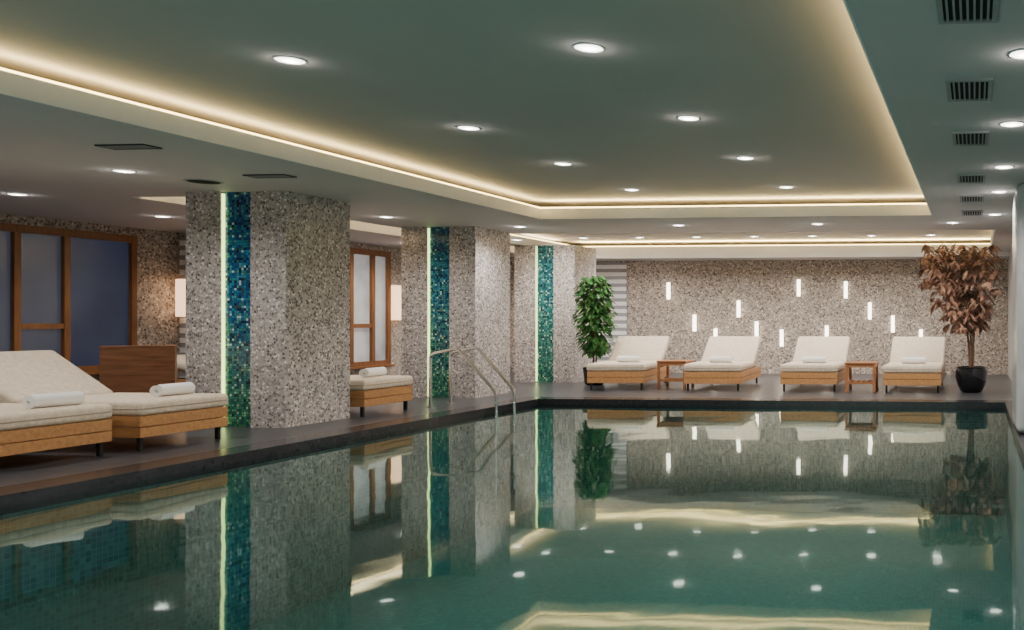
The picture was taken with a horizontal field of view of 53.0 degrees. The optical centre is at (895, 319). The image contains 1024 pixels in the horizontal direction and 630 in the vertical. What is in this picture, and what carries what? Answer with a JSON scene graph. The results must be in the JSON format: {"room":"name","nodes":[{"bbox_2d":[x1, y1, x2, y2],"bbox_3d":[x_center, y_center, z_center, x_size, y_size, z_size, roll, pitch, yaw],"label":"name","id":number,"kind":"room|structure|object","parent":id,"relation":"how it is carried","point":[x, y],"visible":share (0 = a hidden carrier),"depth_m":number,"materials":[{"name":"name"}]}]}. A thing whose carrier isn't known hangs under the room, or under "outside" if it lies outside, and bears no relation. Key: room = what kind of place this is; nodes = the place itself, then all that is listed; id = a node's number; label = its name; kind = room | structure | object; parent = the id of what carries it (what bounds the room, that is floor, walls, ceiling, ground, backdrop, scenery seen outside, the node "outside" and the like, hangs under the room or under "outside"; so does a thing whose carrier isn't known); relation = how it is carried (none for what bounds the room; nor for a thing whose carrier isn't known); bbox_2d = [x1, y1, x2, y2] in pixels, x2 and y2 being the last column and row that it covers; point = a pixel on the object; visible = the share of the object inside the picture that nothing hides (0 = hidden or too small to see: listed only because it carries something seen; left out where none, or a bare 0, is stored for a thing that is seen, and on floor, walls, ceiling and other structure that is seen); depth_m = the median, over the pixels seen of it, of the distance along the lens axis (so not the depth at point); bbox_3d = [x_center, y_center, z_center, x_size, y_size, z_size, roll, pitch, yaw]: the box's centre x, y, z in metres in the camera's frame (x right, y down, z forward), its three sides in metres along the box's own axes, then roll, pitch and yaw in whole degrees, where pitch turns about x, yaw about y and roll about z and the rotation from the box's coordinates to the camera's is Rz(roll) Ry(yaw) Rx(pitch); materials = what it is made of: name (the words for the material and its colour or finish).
{"room":"spa","nodes":[
{"label":"spa","id":0,"kind":"room"},
{"bbox_2d":[0,213,176,381],"bbox_3d":[-11.636,-0.300,5.836,0.200,2.800,15.600,0,0,5],"label":"wall","id":1,"kind":"structure","parent":0,"point":[156,250],"depth_m":13.19,"materials":[{"name":"stone"}]},
{"bbox_2d":[0,222,137,374],"bbox_3d":[-11.052,-0.230,10.614,0.130,1.940,4.580,0,0,5],"label":"window","id":2,"kind":"structure","parent":1,"relation":"in","point":[70,293],"depth_m":11.85,"materials":[{"name":"brown wood"}]},
{"bbox_2d":[177,233,185,377],"bbox_3d":[-10.250,-0.300,13.645,1.600,2.800,0.200,0,0,5],"label":"wall","id":3,"kind":"structure","parent":0,"point":[179,235],"depth_m":13.60,"materials":[{"name":"stone"}]},
{"bbox_2d":[180,237,185,377],"bbox_3d":[-10.200,-0.075,13.520,1.180,2.350,0.032,0,0,5],"label":"panel","id":4,"kind":"object","parent":3,"relation":"attached to","point":[182,239],"visible":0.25,"depth_m":13.56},
{"bbox_2d":[175,278,185,316],"bbox_3d":[-10.626,-0.336,13.472,0.240,0.572,0.130,0,0,5],"label":"wall sconce","id":5,"kind":"object","parent":4,"relation":"attached to","point":[180,283],"visible":0.5,"depth_m":13.41,"materials":[{"name":"white glass"}]},
{"bbox_2d":[350,243,400,374],"bbox_3d":[-9.308,-0.300,16.374,0.200,2.800,5.400,0,0,5],"label":"wall","id":6,"kind":"structure","parent":0,"point":[395,252],"depth_m":16.50,"materials":[{"name":"stone"}]},
{"bbox_2d":[350,247,394,369],"bbox_3d":[-9.245,-0.195,15.204,0.130,2.070,2.240,0,0,5],"label":"window","id":7,"kind":"structure","parent":6,"relation":"in","point":[370,270],"depth_m":15.77,"materials":[{"name":"brown wood"}]},
{"bbox_2d":[391,285,400,319],"bbox_3d":[-9.135,-0.320,16.459,0.130,0.639,0.269,0,0,5],"label":"wall sconce","id":8,"kind":"object","parent":6,"relation":"attached to","point":[395,289],"visible":0.78,"depth_m":16.35,"materials":[{"name":"white glass"}]},
{"bbox_2d":[0,372,1011,486],"bbox_3d":[-3.821,1.160,7.963,15.400,0.120,21.600,0,0,5],"label":"floor","id":9,"kind":"structure","parent":0,"point":[41,465],"depth_m":11.58,"materials":[{"name":"stone"}]},
{"bbox_2d":[0,403,112,456],"bbox_3d":[-7.322,0.692,6.955,1.879,0.816,0.918,0,0,5],"label":"sun lounger","id":10,"kind":"object","parent":9,"relation":"on","point":[23,430],"visible":0.98,"depth_m":6.87,"materials":[{"name":"beige fabric"}]},
{"bbox_2d":[22,391,84,408],"bbox_3d":[-6.606,0.625,7.062,0.120,0.108,0.360,0,0,10],"label":"rolled towel","id":11,"kind":"object","parent":10,"relation":"on","point":[75,397],"visible":1,"depth_m":7.01,"materials":[{"name":"white fabric"}]},
{"bbox_2d":[0,403,111,430],"bbox_3d":[-6.962,0.742,6.923,1.142,0.124,0.904,0,0,5],"label":"seat cushion","id":12,"kind":"object","parent":10,"relation":"on","point":[13,416],"depth_m":6.89,"materials":[{"name":"beige fabric"}]},
{"bbox_2d":[0,350,228,450],"bbox_3d":[-7.169,0.692,8.015,1.879,0.816,0.918,0,0,5],"label":"sun lounger","id":13,"kind":"object","parent":9,"relation":"on","point":[22,373],"visible":0.7,"depth_m":7.95,"materials":[{"name":"brown wood"}]},
{"bbox_2d":[0,350,112,402],"bbox_3d":[-7.740,0.525,8.065,0.693,0.483,0.904,0,0,5],"label":"backrest cushion","id":14,"kind":"object","parent":13,"relation":"on","point":[22,373],"depth_m":8.11,"materials":[{"name":"beige fabric"}]},
{"bbox_2d":[20,393,227,415],"bbox_3d":[-6.809,0.742,7.984,1.142,0.124,0.904,0,0,5],"label":"seat cushion","id":15,"kind":"object","parent":13,"relation":"on","point":[123,404],"depth_m":7.84,"materials":[{"name":"beige fabric"}]},
{"bbox_2d":[150,382,194,396],"bbox_3d":[-6.533,0.625,8.131,0.120,0.108,0.360,0,0,1],"label":"rolled towel","id":16,"kind":"object","parent":13,"relation":"on","point":[159,390],"visible":1,"depth_m":8.07,"materials":[{"name":"white fabric"}]},
{"bbox_2d":[99,345,177,392],"bbox_3d":[-9.183,0.705,10.922,0.710,0.790,0.210,0,0,-33],"label":"base cabinet","id":17,"kind":"object","parent":9,"relation":"on","point":[130,368],"visible":0.74,"depth_m":10.84,"materials":[{"name":"brown wood"}]},
{"bbox_2d":[177,354,185,382],"bbox_3d":[-9.052,0.792,12.587,1.967,0.616,0.918,0,0,5],"label":"sun lounger","id":18,"kind":"object","parent":9,"relation":"on","point":[181,359],"visible":0.02,"depth_m":12.21,"materials":[{"name":"brown wood"}]},
{"bbox_2d":[177,354,185,370],"bbox_3d":[-9.649,0.628,12.639,0.768,0.287,0.904,0,0,5],"label":"backrest cushion","id":19,"kind":"object","parent":18,"relation":"on","point":[181,359],"depth_m":12.21,"materials":[{"name":"beige fabric"}]},
{"bbox_2d":[186,191,349,427],"bbox_3d":[-6.730,-0.110,9.698,1.100,2.420,0.950,0,0,5],"label":"stone column","id":20,"kind":"structure","parent":9,"relation":"on","point":[268,272],"depth_m":9.27,"materials":[{"name":"stone"}]},
{"bbox_2d":[350,375,412,416],"bbox_3d":[-6.894,0.692,10.702,1.879,0.816,0.918,0,0,5],"label":"sun lounger","id":21,"kind":"object","parent":9,"relation":"on","point":[385,389],"visible":0.28,"depth_m":10.48,"materials":[{"name":"beige fabric"}]},
{"bbox_2d":[359,367,386,376],"bbox_3d":[-6.279,0.625,10.809,0.120,0.108,0.360,0,0,2],"label":"rolled towel","id":22,"kind":"object","parent":21,"relation":"on","point":[377,371],"visible":1,"depth_m":10.73,"materials":[{"name":"white fabric"}]},
{"bbox_2d":[350,375,412,390],"bbox_3d":[-6.534,0.742,10.670,1.142,0.124,0.904,0,0,5],"label":"seat cushion","id":23,"kind":"object","parent":21,"relation":"on","point":[385,382],"depth_m":10.56,"materials":[{"name":"beige fabric"}]},
{"bbox_2d":[401,226,509,397],"bbox_3d":[-6.425,-0.110,13.185,1.100,2.420,0.950,0,0,5],"label":"stone column","id":24,"kind":"structure","parent":9,"relation":"on","point":[455,280],"depth_m":12.75,"materials":[{"name":"stone"}]},
{"bbox_2d":[426,347,517,495],"bbox_3d":[-5.424,1.274,11.547,0.980,1.853,0.540,0,0,5],"label":"pool ladder","id":25,"kind":"object","parent":9,"relation":"attached to","point":[513,454],"visible":0.92,"depth_m":11.36,"materials":[{"name":"silver metal"}]},
{"bbox_2d":[0,397,1023,515],"bbox_3d":[-2.237,1.158,6.846,7.090,0.124,11.490,0,0,5],"label":"pool edge","id":26,"kind":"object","parent":9,"relation":"attached to","point":[15,498],"depth_m":7.94,"materials":[{"name":"stone"}]},
{"bbox_2d":[514,245,595,382],"bbox_3d":[-6.153,-0.110,16.298,1.100,2.420,0.900,0,0,5],"label":"stone column","id":27,"kind":"structure","parent":9,"relation":"on","point":[546,277],"depth_m":15.88,"materials":[{"name":"stone"}]},
{"bbox_2d":[571,276,618,384],"bbox_3d":[-5.105,0.176,15.269,0.813,1.847,0.788,0,0,5],"label":"tree","id":28,"kind":"object","parent":9,"relation":"on","point":[595,345],"visible":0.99,"depth_m":15.10,"materials":[{"name":"green plant"}]},
{"bbox_2d":[587,336,669,389],"bbox_3d":[-4.406,0.692,14.954,0.918,0.816,1.879,0,0,-2],"label":"sun lounger","id":29,"kind":"object","parent":9,"relation":"on","point":[652,349],"visible":0.88,"depth_m":14.61,"materials":[{"name":"beige fabric"}]},
{"bbox_2d":[587,360,657,370],"bbox_3d":[-4.393,0.742,14.593,0.904,0.124,1.142,0,0,-2],"label":"seat cushion","id":30,"kind":"object","parent":29,"relation":"on","point":[610,365],"depth_m":14.04,"materials":[{"name":"beige fabric"}]},
{"bbox_2d":[617,355,640,361],"bbox_3d":[-4.294,0.625,14.483,0.360,0.108,0.120,0,0,1],"label":"rolled towel","id":31,"kind":"object","parent":29,"relation":"on","point":[620,358],"visible":1,"depth_m":14.44,"materials":[{"name":"white fabric"}]},
{"bbox_2d":[608,336,669,360],"bbox_3d":[-4.426,0.525,15.527,0.904,0.483,0.693,0,0,-2],"label":"backrest cushion","id":32,"kind":"object","parent":29,"relation":"on","point":[649,347],"depth_m":15.51,"materials":[{"name":"beige fabric"}]},
{"bbox_2d":[656,360,694,388],"bbox_3d":[-3.549,0.875,14.512,0.480,0.450,0.472,0,0,5],"label":"side table","id":33,"kind":"object","parent":9,"relation":"on","point":[667,363],"visible":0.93,"depth_m":14.30,"materials":[{"name":"brown wood"}]},
{"bbox_2d":[660,377,682,381],"bbox_3d":[-3.549,0.959,14.514,0.390,0.042,0.440,0,0,5],"label":"shelf","id":34,"kind":"object","parent":33,"relation":"attached to","point":[668,379],"depth_m":14.31,"materials":[{"name":"brown wood"}]},
{"bbox_2d":[683,336,760,390],"bbox_3d":[-2.823,0.692,14.821,0.918,0.816,1.879,0,0,1],"label":"sun lounger","id":35,"kind":"object","parent":9,"relation":"on","point":[744,349],"visible":1,"depth_m":14.66,"materials":[{"name":"beige fabric"}]},
{"bbox_2d":[683,361,753,371],"bbox_3d":[-2.829,0.742,14.459,0.904,0.124,1.142,0,0,1],"label":"seat cushion","id":36,"kind":"object","parent":35,"relation":"on","point":[700,366],"depth_m":13.90,"materials":[{"name":"beige fabric"}]},
{"bbox_2d":[710,356,733,362],"bbox_3d":[-2.780,0.625,14.350,0.360,0.108,0.120,0,0,7],"label":"rolled towel","id":37,"kind":"object","parent":35,"relation":"on","point":[713,359],"visible":1,"depth_m":14.31,"materials":[{"name":"white fabric"}]},
{"bbox_2d":[701,336,760,364],"bbox_3d":[-2.813,0.525,15.393,0.904,0.483,0.693,0,0,1],"label":"backrest cushion","id":38,"kind":"object","parent":35,"relation":"on","point":[743,348],"depth_m":15.37,"materials":[{"name":"beige fabric"}]},
{"bbox_2d":[779,336,849,391],"bbox_3d":[-1.287,0.692,14.688,0.918,0.816,1.879,0,0,3],"label":"sun lounger","id":39,"kind":"object","parent":9,"relation":"on","point":[835,349],"visible":0.88,"depth_m":14.40,"materials":[{"name":"beige fabric"}]},
{"bbox_2d":[780,361,844,372],"bbox_3d":[-1.306,0.742,14.327,0.904,0.124,1.142,0,0,3],"label":"seat cushion","id":40,"kind":"object","parent":39,"relation":"on","point":[794,366],"depth_m":13.77,"materials":[{"name":"beige fabric"}]},
{"bbox_2d":[803,356,825,362],"bbox_3d":[-1.286,0.625,14.220,0.360,0.108,0.120,0,0,4],"label":"rolled towel","id":41,"kind":"object","parent":39,"relation":"on","point":[806,359],"visible":1,"depth_m":14.17,"materials":[{"name":"white fabric"}]},
{"bbox_2d":[793,336,849,361],"bbox_3d":[-1.257,0.525,15.260,0.904,0.483,0.693,0,0,3],"label":"backrest cushion","id":42,"kind":"object","parent":39,"relation":"on","point":[835,348],"depth_m":15.24,"materials":[{"name":"beige fabric"}]},
{"bbox_2d":[845,361,878,391],"bbox_3d":[-0.526,0.875,13.947,0.480,0.450,0.472,0,0,5],"label":"side table","id":43,"kind":"object","parent":9,"relation":"on","point":[857,364],"visible":1,"depth_m":13.74,"materials":[{"name":"brown wood"}]},
{"bbox_2d":[848,380,875,383],"bbox_3d":[-0.526,0.959,13.949,0.390,0.042,0.440,0,0,5],"label":"shelf","id":44,"kind":"object","parent":43,"relation":"attached to","point":[850,381],"depth_m":13.74,"materials":[{"name":"brown wood"}]},
{"bbox_2d":[882,337,945,392],"bbox_3d":[0.320,0.692,14.447,0.918,0.816,1.879,0,0,5],"label":"sun lounger","id":45,"kind":"object","parent":9,"relation":"on","point":[932,373],"visible":0.99,"depth_m":14.07,"materials":[{"name":"beige fabric"}]},
{"bbox_2d":[882,362,943,372],"bbox_3d":[0.289,0.742,14.087,0.904,0.124,1.142,0,0,5],"label":"seat cushion","id":46,"kind":"object","parent":45,"relation":"on","point":[891,367],"depth_m":13.53,"materials":[{"name":"beige fabric"}]},
{"bbox_2d":[902,357,925,363],"bbox_3d":[0.280,0.625,13.982,0.360,0.108,0.120,0,0,5],"label":"rolled towel","id":47,"kind":"object","parent":45,"relation":"on","point":[905,360],"visible":1,"depth_m":13.94,"materials":[{"name":"white fabric"}]},
{"bbox_2d":[890,337,945,364],"bbox_3d":[0.370,0.525,15.018,0.904,0.483,0.693,0,0,5],"label":"backrest cushion","id":48,"kind":"object","parent":45,"relation":"on","point":[932,348],"depth_m":14.99,"materials":[{"name":"beige fabric"}]},
{"bbox_2d":[918,242,1003,392],"bbox_3d":[0.985,-0.054,13.723,1.311,2.308,1.354,0,0,2],"label":"tree","id":49,"kind":"object","parent":9,"relation":"on","point":[971,378],"visible":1,"depth_m":13.55,"materials":[{"name":"brown plant"}]},
{"bbox_2d":[0,427,1023,629],"bbox_3d":[-2.237,1.985,6.846,6.950,1.530,11.350,0,0,5],"label":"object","id":50,"kind":"object","parent":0,"point":[788,528],"visible":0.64,"depth_m":9.17,"materials":[{"name":"tile"}]},
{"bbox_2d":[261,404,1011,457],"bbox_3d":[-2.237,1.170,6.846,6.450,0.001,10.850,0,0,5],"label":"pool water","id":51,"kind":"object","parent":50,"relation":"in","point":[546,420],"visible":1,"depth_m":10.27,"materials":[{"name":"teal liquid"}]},
{"bbox_2d":[0,0,1023,256],"bbox_3d":[-3.829,-1.385,7.864,15.400,0.130,21.400,0,0,5],"label":"ceiling","id":52,"kind":"structure","parent":0,"point":[48,154],"depth_m":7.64,"materials":[{"name":"white paint"}]},
{"bbox_2d":[6,193,27,195],"bbox_3d":[-9.212,-1.315,9.439,0.176,0.011,0.176,0,0,5],"label":"recessed light","id":53,"kind":"object","parent":52,"relation":"in","point":[18,194],"visible":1,"depth_m":9.41,"materials":[{"name":"white"}]},
{"bbox_2d":[111,169,136,172],"bbox_3d":[-6.832,-1.315,7.966,0.176,0.011,0.176,0,0,5],"label":"recessed light","id":54,"kind":"object","parent":52,"relation":"in","point":[115,170],"visible":1,"depth_m":7.94,"materials":[{"name":"white"}]},
{"bbox_2d":[94,144,161,149],"bbox_3d":[-5.827,-1.315,6.834,0.400,0.010,0.160,0,0,5],"label":"ceiling vent","id":55,"kind":"object","parent":52,"relation":"in","point":[108,146],"visible":1,"depth_m":6.81,"materials":[{"name":"black metal"}]},
{"bbox_2d":[182,179,224,183],"bbox_3d":[-6.579,-1.314,8.556,0.320,0.012,0.320,0,0,5],"label":"ceiling speaker","id":56,"kind":"object","parent":52,"relation":"attached to","point":[200,181],"visible":1,"depth_m":8.50,"materials":[{"name":"grey metal"}]},
{"bbox_2d":[186,180,219,183],"bbox_3d":[-6.579,-1.314,8.556,0.270,0.012,0.270,0,0,5],"label":"grille","id":57,"kind":"object","parent":56,"relation":"attached to","point":[193,181],"depth_m":8.52,"materials":[{"name":"black metal"}]},
{"bbox_2d":[243,174,296,177],"bbox_3d":[-5.724,-1.315,8.230,0.400,0.010,0.160,0,0,5],"label":"ceiling vent","id":58,"kind":"object","parent":52,"relation":"in","point":[247,175],"visible":1,"depth_m":8.22,"materials":[{"name":"black metal"}]},
{"bbox_2d":[272,56,307,64],"bbox_3d":[-3.633,-1.554,5.397,0.176,0.011,0.176,0,0,5],"label":"recessed light","id":59,"kind":"object","parent":52,"relation":"in","point":[284,59],"visible":1,"depth_m":5.38,"materials":[{"name":"white metal"}]},
{"bbox_2d":[134,196,513,252],"bbox_3d":[-7.439,-1.385,13.650,0.800,0.137,8.100,0,0,5],"label":"trim","id":60,"kind":"structure","parent":52,"relation":"attached to","point":[355,225],"depth_m":13.22,"materials":[{"name":"white paint"}]},
{"bbox_2d":[0,67,926,208],"bbox_3d":[-2.673,-1.462,4.902,5.144,0.021,13.324,0,0,5],"label":"trim","id":61,"kind":"structure","parent":52,"relation":"attached to","point":[1,68],"depth_m":8.25,"materials":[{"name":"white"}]},
{"bbox_2d":[0,0,931,218],"bbox_3d":[-2.673,-1.385,4.902,5.120,0.137,13.300,0,0,5],"label":"cove","id":62,"kind":"structure","parent":52,"relation":"attached to","point":[11,84],"depth_m":7.93,"materials":[{"name":"white paint"}]},
{"bbox_2d":[457,125,479,129],"bbox_3d":[-3.467,-1.554,7.300,0.176,0.011,0.176,0,0,5],"label":"recessed light","id":63,"kind":"object","parent":52,"relation":"in","point":[464,127],"visible":1,"depth_m":7.27,"materials":[{"name":"white"}]},
{"bbox_2d":[554,162,571,164],"bbox_3d":[-3.321,-1.554,8.974,0.176,0.011,0.176,0,0,5],"label":"recessed light","id":64,"kind":"object","parent":52,"relation":"in","point":[556,163],"visible":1,"depth_m":8.93,"materials":[{"name":"white"}]},
{"bbox_2d":[573,43,604,52],"bbox_3d":[-1.758,-1.554,5.153,0.176,0.011,0.176,0,0,5],"label":"recessed light","id":65,"kind":"object","parent":52,"relation":"in","point":[584,47],"visible":1,"depth_m":5.13,"materials":[{"name":"white"}]},
{"bbox_2d":[677,115,699,120],"bbox_3d":[-1.601,-1.554,6.946,0.176,0.011,0.176,0,0,5],"label":"recessed light","id":66,"kind":"object","parent":52,"relation":"in","point":[683,117],"visible":1,"depth_m":6.92,"materials":[{"name":"white"}]},
{"bbox_2d":[736,156,753,159],"bbox_3d":[-1.451,-1.554,8.659,0.176,0.011,0.176,0,0,5],"label":"recessed light","id":67,"kind":"object","parent":52,"relation":"in","point":[739,157],"visible":1,"depth_m":8.64,"materials":[{"name":"white"}]},
{"bbox_2d":[510,229,994,253],"bbox_3d":[-2.454,-1.385,15.548,8.200,0.137,4.150,0,0,5],"label":"trim","id":68,"kind":"structure","parent":52,"relation":"attached to","point":[524,241],"depth_m":17.56,"materials":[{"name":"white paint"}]},
{"bbox_2d":[936,0,998,24],"bbox_3d":[0.297,-1.314,3.738,0.260,0.012,0.470,0,0,5],"label":"ceiling vent","id":69,"kind":"object","parent":52,"relation":"in","point":[948,11],"visible":1,"depth_m":3.83,"materials":[{"name":"grey metal"}]},
{"bbox_2d":[945,78,992,101],"bbox_3d":[0.421,-1.314,5.153,0.260,0.012,0.470,0,0,5],"label":"ceiling vent","id":70,"kind":"object","parent":52,"relation":"in","point":[970,89],"visible":1,"depth_m":5.13,"materials":[{"name":"grey metal"}]},
{"bbox_2d":[952,131,988,145],"bbox_3d":[0.541,-1.314,6.528,0.260,0.012,0.470,0,0,5],"label":"ceiling vent","id":71,"kind":"object","parent":52,"relation":"in","point":[960,138],"visible":1,"depth_m":6.50,"materials":[{"name":"grey metal"}]},
{"bbox_2d":[957,174,985,182],"bbox_3d":[0.702,-1.314,8.371,0.260,0.012,0.470,0,0,5],"label":"ceiling vent","id":72,"kind":"object","parent":52,"relation":"in","point":[962,178],"visible":1,"depth_m":8.33,"materials":[{"name":"grey metal"}]},
{"bbox_2d":[960,195,983,201],"bbox_3d":[0.824,-1.314,9.765,0.260,0.012,0.470,0,0,5],"label":"ceiling vent","id":73,"kind":"object","parent":52,"relation":"in","point":[963,198],"visible":1,"depth_m":9.76,"materials":[{"name":"grey metal"}]},
{"bbox_2d":[961,210,982,215],"bbox_3d":[0.938,-1.314,11.060,0.260,0.012,0.470,0,0,5],"label":"ceiling vent","id":74,"kind":"object","parent":52,"relation":"in","point":[964,212],"visible":1,"depth_m":11.03,"materials":[{"name":"grey metal"}]},
{"bbox_2d":[991,190,1007,192],"bbox_3d":[1.060,-1.315,9.243,0.176,0.011,0.176,0,0,5],"label":"recessed light","id":75,"kind":"object","parent":52,"relation":"in","point":[995,191],"visible":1,"depth_m":9.20,"materials":[{"name":"white"}]},
{"bbox_2d":[994,165,1013,168],"bbox_3d":[0.929,-1.315,7.748,0.176,0.011,0.176,0,0,5],"label":"recessed light","id":76,"kind":"object","parent":52,"relation":"in","point":[997,166],"visible":1,"depth_m":7.71,"materials":[{"name":"white"}]},
{"bbox_2d":[999,121,1023,126],"bbox_3d":[0.781,-1.315,6.055,0.176,0.011,0.176,0,0,5],"label":"recessed light","id":77,"kind":"object","parent":52,"relation":"in","point":[1007,123],"visible":1,"depth_m":6.03,"materials":[{"name":"white"}]},
{"bbox_2d":[1007,49,1023,59],"bbox_3d":[0.641,-1.315,4.461,0.176,0.011,0.176,0,0,5],"label":"recessed light","id":78,"kind":"object","parent":52,"relation":"in","point":[1018,53],"visible":1,"depth_m":4.44,"materials":[{"name":"white"}]},
{"bbox_2d":[510,242,1007,374],"bbox_3d":[-3.356,-0.300,18.663,11.660,2.800,0.200,0,0,5],"label":"wall","id":79,"kind":"structure","parent":0,"point":[766,290],"depth_m":18.46,"materials":[{"name":"stone"}]},
{"bbox_2d":[596,262,626,361],"bbox_3d":[-6.794,-0.050,18.843,2.380,2.300,0.032,0,0,5],"label":"panel","id":80,"kind":"object","parent":79,"relation":"attached to","point":[615,273],"visible":0.24,"depth_m":18.75,"materials":[{"name":"white"}]},
{"bbox_2d":[667,282,670,299],"bbox_3d":[-4.715,-0.602,18.652,0.080,0.360,0.060,0,0,5],"label":"wall light","id":81,"kind":"object","parent":79,"relation":"attached to","point":[668,283],"visible":1,"depth_m":18.62,"materials":[{"name":"white metal"}]},
{"bbox_2d":[667,283,669,298],"bbox_3d":[-4.715,-0.602,18.642,0.068,0.340,0.040,0,0,5],"label":"diffuser","id":82,"kind":"object","parent":81,"relation":"attached to","point":[668,284],"depth_m":18.62,"materials":[{"name":"beige"}]},
{"bbox_2d":[693,314,696,331],"bbox_3d":[-4.164,0.062,18.604,0.080,0.360,0.060,0,0,5],"label":"wall light","id":83,"kind":"object","parent":79,"relation":"attached to","point":[694,315],"visible":1,"depth_m":18.57,"materials":[{"name":"beige"}]},
{"bbox_2d":[693,315,695,330],"bbox_3d":[-4.165,0.062,18.594,0.068,0.340,0.040,0,0,5],"label":"diffuser","id":84,"kind":"object","parent":83,"relation":"attached to","point":[694,316],"depth_m":18.58,"materials":[{"name":"beige"}]},
{"bbox_2d":[714,328,717,335],"bbox_3d":[-3.722,0.351,18.565,0.080,0.360,0.060,0,0,5],"label":"wall light","id":85,"kind":"object","parent":79,"relation":"attached to","point":[715,329],"visible":0.44,"depth_m":18.54,"materials":[{"name":"beige"}]},
{"bbox_2d":[737,300,740,317],"bbox_3d":[-3.239,-0.227,18.523,0.080,0.360,0.060,0,0,5],"label":"wall light","id":86,"kind":"object","parent":79,"relation":"attached to","point":[738,301],"visible":1,"depth_m":18.49,"materials":[{"name":"beige"}]},
{"bbox_2d":[737,301,739,316],"bbox_3d":[-3.240,-0.227,18.513,0.068,0.340,0.040,0,0,5],"label":"diffuser","id":87,"kind":"object","parent":86,"relation":"attached to","point":[738,302],"depth_m":18.49,"materials":[{"name":"beige"}]},
{"bbox_2d":[755,321,758,335],"bbox_3d":[-2.863,0.206,18.490,0.080,0.360,0.060,0,0,5],"label":"wall light","id":88,"kind":"object","parent":79,"relation":"attached to","point":[756,322],"visible":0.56,"depth_m":18.46,"materials":[{"name":"beige"}]},
{"bbox_2d":[780,329,783,346],"bbox_3d":[-2.343,0.369,18.444,0.080,0.360,0.060,0,0,5],"label":"wall light","id":89,"kind":"object","parent":79,"relation":"attached to","point":[781,330],"visible":1,"depth_m":18.42,"materials":[{"name":"beige"}]},
{"bbox_2d":[780,330,782,345],"bbox_3d":[-2.344,0.369,18.434,0.068,0.340,0.040,0,0,5],"label":"diffuser","id":90,"kind":"object","parent":89,"relation":"attached to","point":[781,331],"depth_m":18.41,"materials":[{"name":"beige"}]},
{"bbox_2d":[797,279,800,296],"bbox_3d":[-1.990,-0.656,18.414,0.080,0.360,0.060,0,0,5],"label":"wall light","id":91,"kind":"object","parent":79,"relation":"attached to","point":[798,280],"visible":1,"depth_m":18.39,"materials":[{"name":"beige"}]},
{"bbox_2d":[797,280,799,295],"bbox_3d":[-1.991,-0.656,18.404,0.068,0.340,0.040,0,0,5],"label":"diffuser","id":92,"kind":"object","parent":91,"relation":"attached to","point":[798,281],"depth_m":18.38,"materials":[{"name":"beige"}]},
{"bbox_2d":[825,325,828,335],"bbox_3d":[-1.413,0.286,18.363,0.080,0.360,0.060,0,0,5],"label":"wall light","id":93,"kind":"object","parent":79,"relation":"attached to","point":[826,326],"visible":0.56,"depth_m":18.34,"materials":[{"name":"beige"}]},
{"bbox_2d":[825,326,827,335],"bbox_3d":[-1.414,0.286,18.353,0.068,0.340,0.040,0,0,5],"label":"diffuser","id":94,"kind":"object","parent":93,"relation":"attached to","point":[826,327],"depth_m":18.33,"materials":[{"name":"beige"}]},
{"bbox_2d":[844,281,847,298],"bbox_3d":[-1.022,-0.612,18.329,0.080,0.360,0.060,0,0,5],"label":"wall light","id":95,"kind":"object","parent":79,"relation":"attached to","point":[845,282],"visible":1,"depth_m":18.30,"materials":[{"name":"beige"}]},
{"bbox_2d":[844,282,846,297],"bbox_3d":[-1.023,-0.612,18.319,0.068,0.340,0.040,0,0,5],"label":"diffuser","id":96,"kind":"object","parent":95,"relation":"attached to","point":[845,283],"depth_m":18.30,"materials":[{"name":"beige"}]},
{"bbox_2d":[868,302,871,319],"bbox_3d":[-0.532,-0.183,18.286,0.080,0.360,0.060,0,0,5],"label":"wall light","id":97,"kind":"object","parent":79,"relation":"attached to","point":[869,303],"visible":1,"depth_m":18.26,"materials":[{"name":"beige"}]},
{"bbox_2d":[868,303,870,318],"bbox_3d":[-0.533,-0.183,18.276,0.068,0.340,0.040,0,0,5],"label":"diffuser","id":98,"kind":"object","parent":97,"relation":"attached to","point":[869,304],"depth_m":18.26,"materials":[{"name":"beige"}]},
{"bbox_2d":[891,315,894,332],"bbox_3d":[-0.064,0.081,18.245,0.080,0.360,0.060,0,0,5],"label":"wall light","id":99,"kind":"object","parent":79,"relation":"attached to","point":[892,316],"visible":1,"depth_m":18.22,"materials":[{"name":"beige"}]},
{"bbox_2d":[919,329,922,336],"bbox_3d":[0.504,0.364,18.195,0.080,0.360,0.060,0,0,5],"label":"wall light","id":100,"kind":"object","parent":79,"relation":"attached to","point":[920,330],"visible":0.44,"depth_m":18.17,"materials":[{"name":"beige"}]},
{"bbox_2d":[596,256,1008,260],"bbox_3d":[-2.057,-1.275,18.023,8.560,0.090,0.850,0,0,5],"label":"ceiling","id":101,"kind":"structure","parent":0,"point":[1001,257],"depth_m":18.00,"materials":[{"name":"white paint"}]},
{"bbox_2d":[1008,247,1011,380],"bbox_3d":[1.977,-0.300,13.880,0.200,2.800,8.400,0,0,5],"label":"wall","id":102,"kind":"structure","parent":0,"point":[1010,251],"depth_m":16.68,"materials":[{"name":"grey paint"}]},
{"bbox_2d":[596,251,1008,258],"bbox_3d":[-2.095,-1.270,17.592,8.560,0.091,0.015,0,0,5],"label":"trim","id":103,"kind":"structure","parent":102,"relation":"attached to","point":[1000,253],"depth_m":17.61,"materials":[{"name":"white paint"}]},
{"bbox_2d":[1012,183,1023,432],"bbox_3d":[2.500,-0.112,9.067,2.600,2.416,1.100,0,0,5],"label":"wall","id":104,"kind":"structure","parent":0,"point":[1018,200],"depth_m":8.65,"materials":[{"name":"grey paint"}]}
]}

